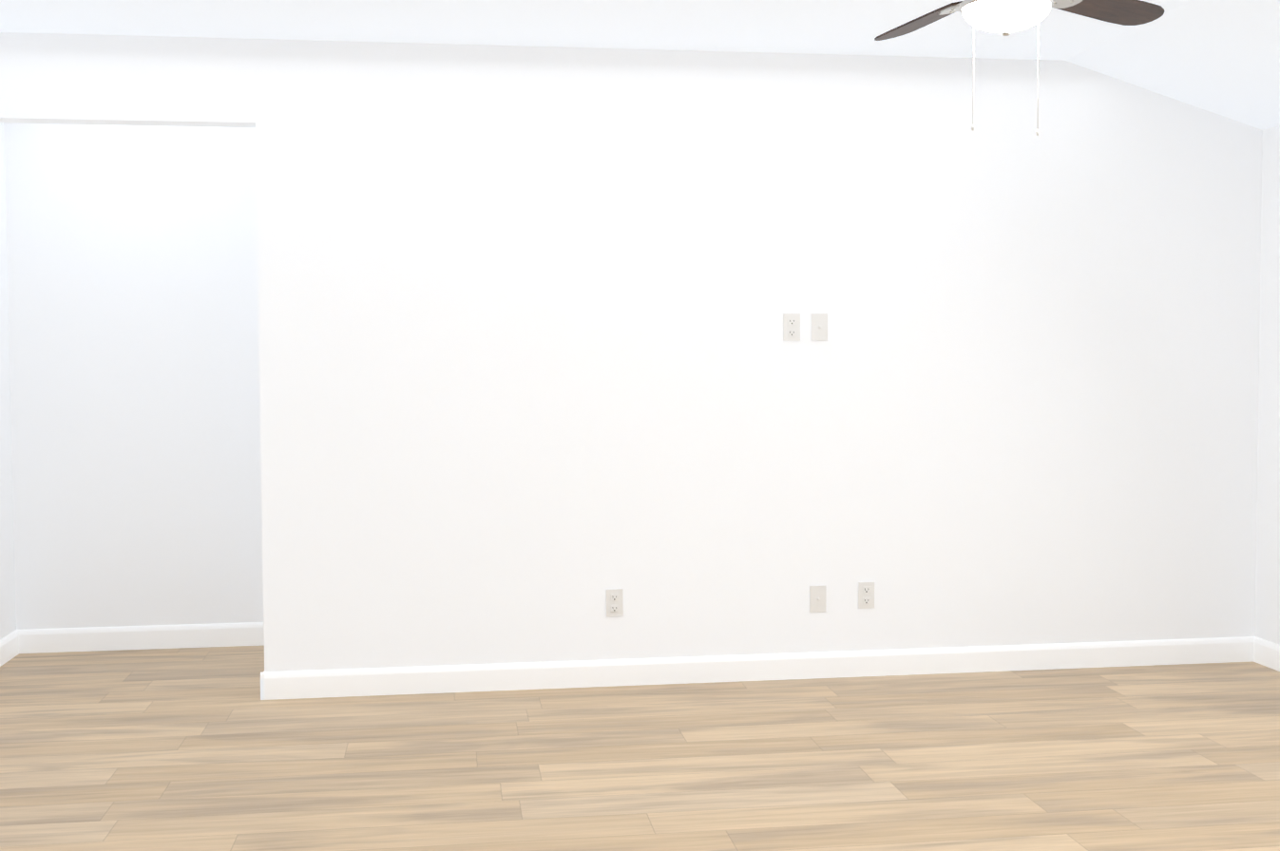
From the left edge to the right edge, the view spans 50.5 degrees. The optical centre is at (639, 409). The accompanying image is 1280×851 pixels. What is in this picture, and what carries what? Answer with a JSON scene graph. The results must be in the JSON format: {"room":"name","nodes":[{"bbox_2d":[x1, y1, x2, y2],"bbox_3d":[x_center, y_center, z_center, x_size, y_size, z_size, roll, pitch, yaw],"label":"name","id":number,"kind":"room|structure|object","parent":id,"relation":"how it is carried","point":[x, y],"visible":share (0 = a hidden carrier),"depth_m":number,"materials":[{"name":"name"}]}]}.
{"room":"empty living room","nodes":[
{"label":"empty living room","id":0,"kind":"room"},
{"bbox_2d":[0,122,16,640],"bbox_3d":[-2.816,-0.224,4.876,0.120,2.900,3.050,-1,2,-8],"label":"wall","id":1,"kind":"structure","parent":0,"point":[8,619],"depth_m":6.33,"materials":[{"name":"paint"}]},
{"bbox_2d":[0,630,22,667],"bbox_3d":[-2.743,1.168,4.950,0.015,0.112,3.040,-1,2,-8],"label":"baseboard","id":2,"kind":"structure","parent":1,"relation":"attached to","point":[11,645],"depth_m":6.33,"materials":[{"name":"paint"}]},
{"bbox_2d":[3,122,263,630],"bbox_3d":[-2.341,-0.297,6.542,1.525,2.900,0.120,-1,2,-8],"label":"wall","id":3,"kind":"structure","parent":0,"point":[133,314],"depth_m":6.48,"materials":[{"name":"paint"}]},
{"bbox_2d":[22,622,264,653],"bbox_3d":[-2.315,1.099,6.536,1.265,0.112,0.015,-1,2,-8],"label":"baseboard","id":4,"kind":"structure","parent":3,"relation":"attached to","point":[245,634],"depth_m":6.52,"materials":[{"name":"paint"}]},
{"bbox_2d":[0,0,1191,60],"bbox_3d":[-4.582,-1.422,2.297,13.770,0.160,8.060,-1,2,-8],"label":"ceiling","id":5,"kind":"structure","parent":0,"point":[835,27],"depth_m":5.24,"materials":[{"name":"paint"}]},
{"bbox_2d":[874,0,1164,135],"bbox_3d":[0.944,-1.079,3.660,1.282,0.689,1.290,-1,2,-8],"label":"ceiling fan","id":6,"kind":"object","parent":5,"relation":"hanging from","point":[1004,17],"visible":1,"depth_m":3.80,"materials":[{"name":"brown metal"}]},
{"bbox_2d":[0,32,1262,671],"bbox_3d":[-0.019,0.225,5.814,5.670,3.900,0.120,-1,2,-8],"label":"wall","id":7,"kind":"structure","parent":0,"point":[538,376],"depth_m":5.79,"materials":[{"name":"paint"}]},
{"bbox_2d":[606,589,623,616],"label":"outlet plates","id":8,"kind":"object","parent":7,"relation":"attached to","point":[615,597],"depth_m":5.76,"materials":[{"name":"white plastic"}]},
{"bbox_2d":[260,636,1250,700],"bbox_3d":[0.603,1.115,5.871,4.360,0.112,0.015,-1,2,-8],"label":"baseboard","id":9,"kind":"structure","parent":7,"relation":"attached to","point":[431,679],"depth_m":5.84,"materials":[{"name":"paint"}]},
{"bbox_2d":[783,313,800,341],"label":"outlet plates","id":10,"kind":"object","parent":7,"relation":"attached to","point":[791,321],"depth_m":5.82,"materials":[{"name":"white plastic"}]},
{"bbox_2d":[809,585,826,612],"bbox_3d":[0.772,0.825,5.884,0.072,0.116,0.013,-1,2,-8],"label":"outlet plate","id":11,"kind":"object","parent":7,"relation":"attached to","point":[818,593],"depth_m":5.88,"materials":[{"name":"white plastic"}]},
{"bbox_2d":[811,313,827,341],"bbox_3d":[0.773,-0.352,5.834,0.072,0.116,0.013,-1,2,-8],"label":"outlet plate","id":12,"kind":"object","parent":7,"relation":"attached to","point":[819,321],"depth_m":5.83,"materials":[{"name":"white plastic"}]},
{"bbox_2d":[858,581,874,609],"label":"outlet plates","id":13,"kind":"object","parent":7,"relation":"attached to","point":[866,590],"depth_m":5.91,"materials":[{"name":"white plastic"}]},
{"bbox_2d":[0,646,1279,850],"bbox_3d":[-4.035,1.365,2.492,14.850,0.060,8.060,-1,2,-8],"label":"floor","id":14,"kind":"structure","parent":0,"point":[194,749],"depth_m":4.70,"materials":[{"name":"brown wood"}]},
{"bbox_2d":[1065,0,1279,130],"bbox_3d":[2.781,-1.331,3.338,1.100,0.494,8.060,-1,2,-8],"label":"ceiling","id":15,"kind":"structure","parent":0,"point":[1220,57],"depth_m":5.49,"materials":[{"name":"paint"}]},
{"bbox_2d":[1254,125,1279,645],"bbox_3d":[3.241,-0.188,3.451,0.140,2.900,8.060,-1,2,-8],"label":"wall","id":16,"kind":"structure","parent":0,"point":[1268,579],"depth_m":6.05,"materials":[{"name":"paint"}]},
{"bbox_2d":[1250,636,1279,671],"bbox_3d":[3.254,1.230,2.909,0.015,0.112,6.625,-1,2,-8],"label":"baseboard","id":17,"kind":"structure","parent":16,"relation":"attached to","point":[1265,653],"depth_m":6.08,"materials":[{"name":"paint"}]}
]}

